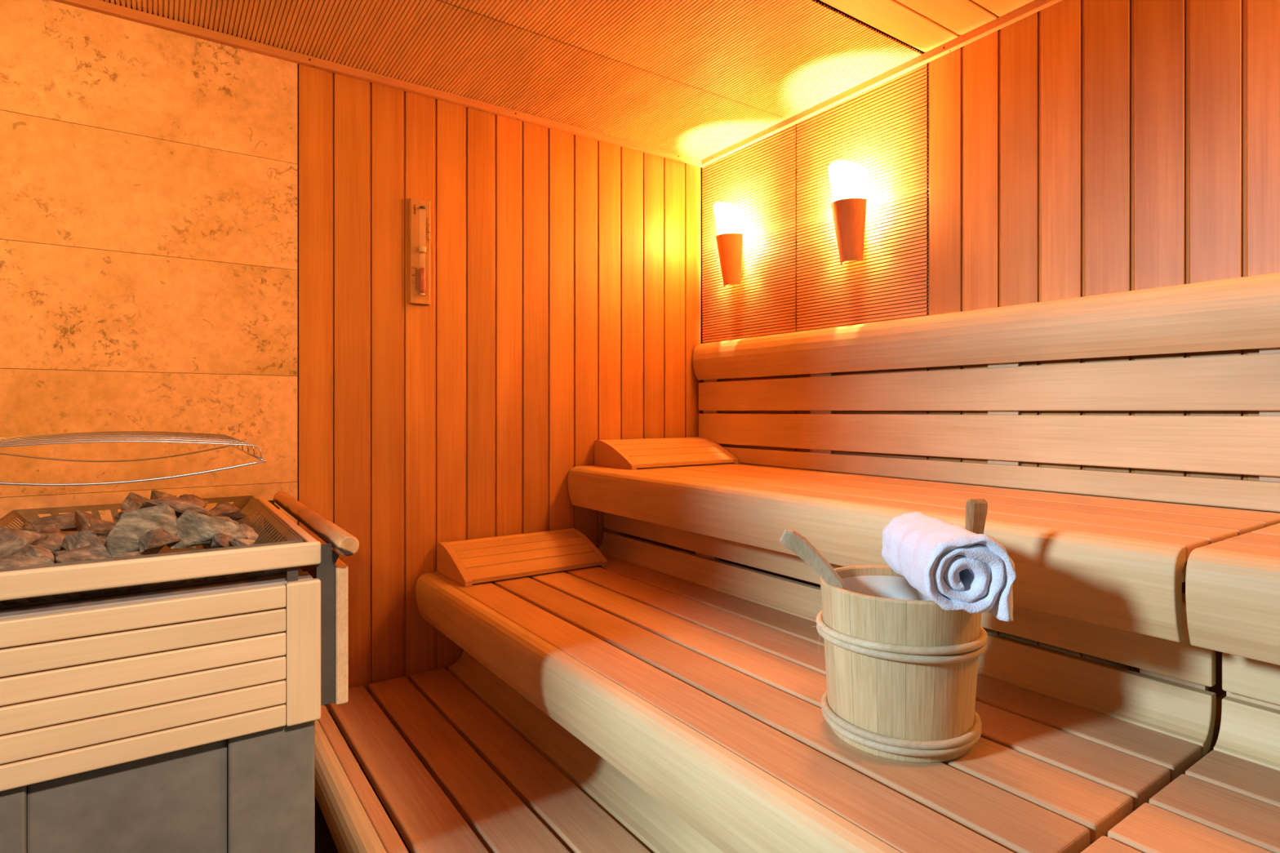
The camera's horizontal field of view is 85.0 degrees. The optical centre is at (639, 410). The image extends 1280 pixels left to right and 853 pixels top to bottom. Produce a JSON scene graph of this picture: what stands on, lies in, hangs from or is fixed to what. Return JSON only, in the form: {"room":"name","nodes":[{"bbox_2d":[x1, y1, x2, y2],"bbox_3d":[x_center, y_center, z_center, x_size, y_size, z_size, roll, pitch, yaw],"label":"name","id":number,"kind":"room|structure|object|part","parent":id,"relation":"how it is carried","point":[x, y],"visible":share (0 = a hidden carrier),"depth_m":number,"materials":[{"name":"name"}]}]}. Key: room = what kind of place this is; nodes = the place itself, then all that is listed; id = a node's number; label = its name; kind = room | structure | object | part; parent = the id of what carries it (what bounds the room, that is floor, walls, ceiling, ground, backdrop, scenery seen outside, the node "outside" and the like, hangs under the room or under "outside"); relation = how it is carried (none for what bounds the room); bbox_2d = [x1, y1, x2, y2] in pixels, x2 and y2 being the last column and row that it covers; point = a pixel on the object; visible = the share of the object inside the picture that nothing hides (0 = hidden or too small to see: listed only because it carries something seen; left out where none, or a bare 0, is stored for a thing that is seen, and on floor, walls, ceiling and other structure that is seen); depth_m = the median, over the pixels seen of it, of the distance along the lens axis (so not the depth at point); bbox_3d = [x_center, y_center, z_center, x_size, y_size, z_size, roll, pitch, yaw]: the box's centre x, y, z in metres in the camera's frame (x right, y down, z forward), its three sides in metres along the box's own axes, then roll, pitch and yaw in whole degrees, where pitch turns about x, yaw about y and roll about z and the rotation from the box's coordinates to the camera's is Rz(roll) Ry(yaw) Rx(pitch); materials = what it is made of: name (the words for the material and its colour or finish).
{"room":"spa","nodes":[
{"label":"spa","id":0,"kind":"room"},
{"bbox_2d":[0,0,702,764],"bbox_3d":[-0.976,-0.005,2.036,3.050,2.130,0.061,0,0,-35],"label":"wall","id":1,"kind":"structure","parent":0,"point":[197,235],"depth_m":2.05,"materials":[{"name":"brown wood"}]},
{"bbox_2d":[52,0,704,167],"bbox_3d":[-0.974,-1.004,1.989,3.000,0.024,0.021,0,0,-35],"label":"trim","id":2,"kind":"structure","parent":1,"relation":"attached to","point":[98,6],"depth_m":2.06,"materials":[{"name":"brown wood"}]},
{"bbox_2d":[408,197,431,305],"bbox_3d":[-0.683,-0.498,2.178,0.066,0.326,0.038,0,0,-35],"label":"timer","id":3,"kind":"object","parent":1,"relation":"attached to","point":[420,210],"visible":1,"depth_m":2.17,"materials":[{"name":"brown wood"}]},
{"bbox_2d":[315,764,410,852],"bbox_3d":[-0.062,1.085,0.723,3.060,0.050,3.260,0,0,-35],"label":"floor","id":4,"kind":"structure","parent":0,"point":[324,842],"depth_m":1.75,"materials":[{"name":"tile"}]},
{"bbox_2d":[0,489,359,852],"bbox_3d":[-0.980,0.606,1.358,0.643,0.907,0.819,0,0,-35],"label":"heater","id":5,"kind":"object","parent":4,"relation":"on","point":[169,700],"depth_m":1.10,"materials":[{"name":"brown wood"}]},
{"bbox_3d":[-0.998,0.225,1.094,0.088,0.081,0.085,0,0,-20],"label":"heater stone","id":6,"kind":"part","parent":5,"relation":"part of","materials":[{"name":"grey stone"}]},
{"bbox_3d":[-0.911,0.233,1.022,0.092,0.040,0.050,0,0,-37],"label":"heater stone","id":7,"kind":"part","parent":5,"relation":"part of","materials":[{"name":"stone"}]},
{"bbox_3d":[-1.293,0.253,1.501,0.050,0.042,0.066,0,0,39],"label":"heater stone","id":8,"kind":"part","parent":5,"relation":"part of","materials":[{"name":"brown stone"}]},
{"bbox_3d":[-0.922,0.225,1.063,0.052,0.038,0.042,0,0,-2],"label":"heater stone","id":9,"kind":"part","parent":5,"relation":"part of","materials":[{"name":"stone"}]},
{"bbox_3d":[-0.985,0.224,1.148,0.080,0.066,0.076,0,0,-14],"label":"heater stone","id":10,"kind":"part","parent":5,"relation":"part of","materials":[{"name":"stone"}]},
{"bbox_3d":[-1.152,0.223,1.386,0.050,0.041,0.099,0,0,35],"label":"heater stone","id":11,"kind":"part","parent":5,"relation":"part of","materials":[{"name":"brown stone"}]},
{"bbox_3d":[-0.870,0.229,1.072,0.044,0.035,0.048,0,0,-32],"label":"heater stone","id":12,"kind":"part","parent":5,"relation":"part of","materials":[{"name":"stone"}]},
{"bbox_3d":[-0.918,0.213,1.146,0.040,0.035,0.044,0,0,19],"label":"heater stone","id":13,"kind":"part","parent":5,"relation":"part of","materials":[{"name":"grey stone"}]},
{"bbox_3d":[-0.831,0.229,1.088,0.126,0.048,0.055,0,0,-45],"label":"heater stone","id":14,"kind":"part","parent":5,"relation":"part of","materials":[{"name":"stone"}]},
{"bbox_3d":[-1.013,0.219,1.296,0.053,0.072,0.074,0,0,-44],"label":"heater stone","id":15,"kind":"part","parent":5,"relation":"part of","materials":[{"name":"brown stone"}]},
{"bbox_3d":[-0.842,0.220,1.101,0.029,0.045,0.044,0,0,-12],"label":"heater stone","id":16,"kind":"part","parent":5,"relation":"part of","materials":[{"name":"stone"}]},
{"bbox_3d":[-0.915,0.220,1.250,0.114,0.055,0.052,0,0,-43],"label":"heater stone","id":17,"kind":"part","parent":5,"relation":"part of","materials":[{"name":"brown stone"}]},
{"bbox_3d":[-0.977,0.212,1.333,0.030,0.045,0.042,0,0,43],"label":"heater stone","id":18,"kind":"part","parent":5,"relation":"part of","materials":[{"name":"grey stone"}]},
{"bbox_3d":[-0.793,0.231,1.080,0.029,0.024,0.055,0,0,16],"label":"heater stone","id":19,"kind":"part","parent":5,"relation":"part of","materials":[{"name":"stone"}]},
{"bbox_2d":[0,431,266,485],"bbox_3d":[-1.015,0.139,1.338,0.456,0.183,0.663,0,0,-35],"label":"guard","id":20,"kind":"object","parent":5,"relation":"on","point":[110,433],"visible":1,"depth_m":1.27,"materials":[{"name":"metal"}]},
{"bbox_3d":[-1.022,0.197,1.419,0.048,0.067,0.074,0,0,18],"label":"heater stone","id":21,"kind":"part","parent":5,"relation":"part of","materials":[{"name":"stone"}]},
{"bbox_3d":[-0.796,0.203,1.123,0.100,0.100,0.067,0,0,-37],"label":"heater stone","id":22,"kind":"part","parent":5,"relation":"part of","materials":[{"name":"grey stone"}]},
{"bbox_3d":[-1.038,0.285,1.383,0.515,0.027,0.704,0,0,-35],"label":"casing","id":23,"kind":"part","parent":5,"relation":"part of","materials":[{"name":"wood"}]},
{"bbox_2d":[0,495,302,609],"bbox_3d":[-0.990,0.263,1.380,0.471,0.082,0.766,0,0,-35],"label":"tray","id":24,"kind":"object","parent":5,"relation":"on","point":[144,593],"depth_m":1.15,"materials":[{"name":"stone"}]},
{"bbox_3d":[-0.770,0.206,1.117,0.029,0.036,0.064,0,0,11],"label":"heater stone","id":25,"kind":"part","parent":5,"relation":"part of","materials":[{"name":"stone"}]},
{"bbox_3d":[-0.794,0.245,1.041,0.588,0.039,0.016,0,0,-35],"label":"rail","id":26,"kind":"part","parent":5,"relation":"part of","materials":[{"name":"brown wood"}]},
{"bbox_3d":[-1.057,0.201,1.551,0.038,0.056,0.046,0,0,-1],"label":"heater stone","id":27,"kind":"part","parent":5,"relation":"part of","materials":[{"name":"brown stone"}]},
{"bbox_3d":[-0.856,0.192,1.313,0.117,0.066,0.146,0,0,35],"label":"heater stone","id":28,"kind":"part","parent":5,"relation":"part of","materials":[{"name":"stone"}]},
{"bbox_3d":[-0.985,0.204,1.529,0.071,0.048,0.050,0,0,-11],"label":"heater stone","id":29,"kind":"part","parent":5,"relation":"part of","materials":[{"name":"brown stone"}]},
{"bbox_3d":[-0.732,0.197,1.172,0.072,0.061,0.118,0,0,39],"label":"heater stone","id":30,"kind":"part","parent":5,"relation":"part of","materials":[{"name":"grey stone"}]},
{"bbox_3d":[-0.762,0.218,1.263,0.053,0.055,0.080,0,0,-40],"label":"heater stone","id":31,"kind":"part","parent":5,"relation":"part of","materials":[{"name":"grey stone"}]},
{"bbox_3d":[-0.695,0.220,1.157,0.026,0.035,0.058,0,0,-10],"label":"heater stone","id":32,"kind":"part","parent":5,"relation":"part of","materials":[{"name":"grey stone"}]},
{"bbox_3d":[-0.876,0.220,1.444,0.071,0.059,0.091,0,0,27],"label":"heater stone","id":33,"kind":"part","parent":5,"relation":"part of","materials":[{"name":"brown stone"}]},
{"bbox_3d":[-0.665,0.222,1.167,0.038,0.023,0.026,0,0,-28],"label":"heater stone","id":34,"kind":"part","parent":5,"relation":"part of","materials":[{"name":"stone"}]},
{"bbox_3d":[-0.689,0.215,1.219,0.024,0.035,0.043,0,0,43],"label":"heater stone","id":35,"kind":"part","parent":5,"relation":"part of","materials":[{"name":"stone"}]},
{"bbox_3d":[-0.782,0.246,1.524,0.016,0.038,0.764,0,0,-35],"label":"rail","id":36,"kind":"part","parent":5,"relation":"part of","materials":[{"name":"brown wood"}]},
{"bbox_3d":[-0.726,0.232,1.525,0.036,0.036,0.805,0,0,-35],"label":"guard rod","id":37,"kind":"part","parent":5,"relation":"part of","materials":[{"name":"brown wood"}]},
{"bbox_2d":[315,649,724,852],"bbox_3d":[-0.255,0.840,1.391,0.550,0.440,1.802,0,0,-35],"label":"step","id":38,"kind":"structure","parent":4,"relation":"on","point":[460,761],"depth_m":1.55,"materials":[{"name":"brown wood"}]},
{"bbox_3d":[-0.864,0.976,2.005,0.040,0.169,0.040,0,0,-35],"label":"leg","id":39,"kind":"part","parent":38,"relation":"part of","materials":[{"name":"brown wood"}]},
{"bbox_2d":[100,0,1034,159],"bbox_3d":[-0.062,-1.063,0.723,3.060,0.097,3.260,0,0,-35],"label":"ceiling","id":40,"kind":"structure","parent":0,"point":[698,79],"depth_m":1.95,"materials":[{"name":"brown wood"}]},
{"bbox_3d":[-0.553,-1.027,1.383,3.002,0.012,0.519,0,0,-35],"label":"ribbed panel","id":41,"kind":"part","parent":40,"relation":"part of","materials":[{"name":"brown wood"}]},
{"bbox_2d":[702,0,1279,698],"bbox_3d":[1.174,-0.015,1.573,0.060,2.150,3.250,0,0,-35],"label":"wall","id":42,"kind":"structure","parent":0,"point":[1070,148],"depth_m":1.77,"materials":[{"name":"brown wood"}]},
{"bbox_2d":[713,201,743,287],"bbox_3d":[0.330,-0.627,2.644,0.107,0.303,0.131,0,0,-35],"label":"wall lamp","id":43,"kind":"object","parent":42,"relation":"attached to","point":[729,217],"visible":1,"depth_m":2.61,"materials":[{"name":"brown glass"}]},
{"bbox_3d":[0.322,-0.683,2.638,0.085,0.191,0.131,0,0,-35],"label":"lamp shade","id":44,"kind":"part","parent":43,"relation":"part of","materials":[{"name":"white glass"}]},
{"bbox_3d":[0.401,-0.189,2.643,0.006,1.697,0.507,0,0,-35],"label":"ribbed panel","id":45,"kind":"part","parent":42,"relation":"part of","materials":[{"name":"brown wood"}]},
{"bbox_2d":[415,511,1226,852],"bbox_3d":[0.292,0.474,1.769,1.167,0.348,1.802,0,0,-35],"label":"bench","id":46,"kind":"object","parent":42,"relation":"attached to","point":[700,678],"visible":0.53,"depth_m":1.19,"materials":[{"name":"brown wood"}]},
{"bbox_2d":[437,528,607,586],"bbox_3d":[-0.375,0.463,2.255,0.486,0.093,0.244,0,0,-35],"label":"headrest cover","id":47,"kind":"object","parent":46,"relation":"on","point":[468,562],"visible":1,"depth_m":2.20,"materials":[{"name":"brown wood"}]},
{"bbox_2d":[813,564,987,763],"bbox_3d":[0.413,0.391,1.116,0.256,0.237,0.256,0,0,-35],"label":"wooden bucket","id":48,"kind":"object","parent":46,"relation":"on","point":[901,668],"visible":0.94,"depth_m":1.02,"materials":[{"name":"brown wood"}]},
{"bbox_2d":[779,528,847,590],"bbox_3d":[0.310,0.335,1.095,0.173,0.298,0.062,0,0,-12],"label":"ladle","id":49,"kind":"object","parent":48,"relation":"in","point":[791,540],"visible":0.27,"depth_m":1.09,"materials":[{"name":"brown wood"}]},
{"bbox_2d":[881,511,1016,622],"bbox_3d":[0.459,0.226,1.066,0.120,0.119,0.245,0,0,4],"label":"rolled towel","id":50,"kind":"object","parent":48,"relation":"on","point":[956,567],"visible":1,"depth_m":0.96,"materials":[{"name":"fabric"}]},
{"bbox_2d":[964,498,987,533],"bbox_3d":[0.487,0.310,1.097,0.099,0.347,0.062,0,0,38],"label":"handle","id":51,"kind":"object","parent":48,"relation":"in","point":[976,509],"visible":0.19,"depth_m":1.08,"materials":[{"name":"brown wood"}]},
{"bbox_2d":[567,462,1279,642],"bbox_3d":[0.513,0.268,1.922,0.629,0.138,1.802,0,0,-35],"label":"bench","id":52,"kind":"object","parent":46,"relation":"on","point":[1113,562],"visible":0.71,"depth_m":1.43,"materials":[{"name":"brown wood"}]},
{"bbox_2d":[594,436,738,470],"bbox_3d":[0.102,0.152,2.586,0.486,0.093,0.244,0,0,-35],"label":"headrest cover","id":53,"kind":"object","parent":52,"relation":"on","point":[626,454],"visible":1,"depth_m":2.52,"materials":[{"name":"brown wood"}]},
{"bbox_2d":[828,160,867,264],"bbox_3d":[0.645,-0.620,2.189,0.107,0.303,0.131,0,0,-35],"label":"wall lamp","id":54,"kind":"object","parent":42,"relation":"attached to","point":[848,179],"visible":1,"depth_m":2.16,"materials":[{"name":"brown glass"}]},
{"bbox_3d":[0.636,-0.675,2.183,0.085,0.191,0.131,0,0,-35],"label":"lamp shade","id":55,"kind":"part","parent":54,"relation":"part of","materials":[{"name":"white glass"}]},
{"bbox_3d":[0.690,-0.189,2.226,0.006,1.697,0.500,0,0,-35],"label":"ribbed panel","id":56,"kind":"part","parent":42,"relation":"part of","materials":[{"name":"brown wood"}]},
{"bbox_2d":[702,0,1062,165],"bbox_3d":[1.161,-1.023,1.521,0.021,0.060,3.180,0,0,-35],"label":"trim","id":57,"kind":"structure","parent":42,"relation":"attached to","point":[1033,6],"depth_m":2.08,"materials":[{"name":"brown wood"}]},
{"bbox_2d":[693,272,1279,512],"bbox_3d":[1.043,-0.037,1.657,0.060,0.470,2.838,0,0,-35],"label":"backrest","id":58,"kind":"object","parent":42,"relation":"attached to","point":[1243,313],"visible":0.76,"depth_m":1.73,"materials":[{"name":"brown wood"}]},
{"bbox_3d":[1.043,-0.198,1.657,0.059,0.148,2.838,0,0,-35],"label":"rail","id":59,"kind":"part","parent":58,"relation":"part of","materials":[{"name":"brown wood"}]},
{"bbox_2d":[1080,652,1279,852],"bbox_3d":[1.103,0.474,0.597,1.167,0.348,1.026,0,0,-35],"label":"bench","id":60,"kind":"object","parent":42,"relation":"attached to","point":[1228,801],"visible":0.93,"depth_m":0.93,"materials":[{"name":"brown wood"}]},
{"bbox_2d":[1185,523,1279,665],"bbox_3d":[1.325,0.271,0.750,0.629,0.143,1.026,0,0,-35],"label":"bench","id":61,"kind":"object","parent":60,"relation":"on","point":[1233,584],"visible":1,"depth_m":0.96,"materials":[{"name":"brown wood"}]}
]}

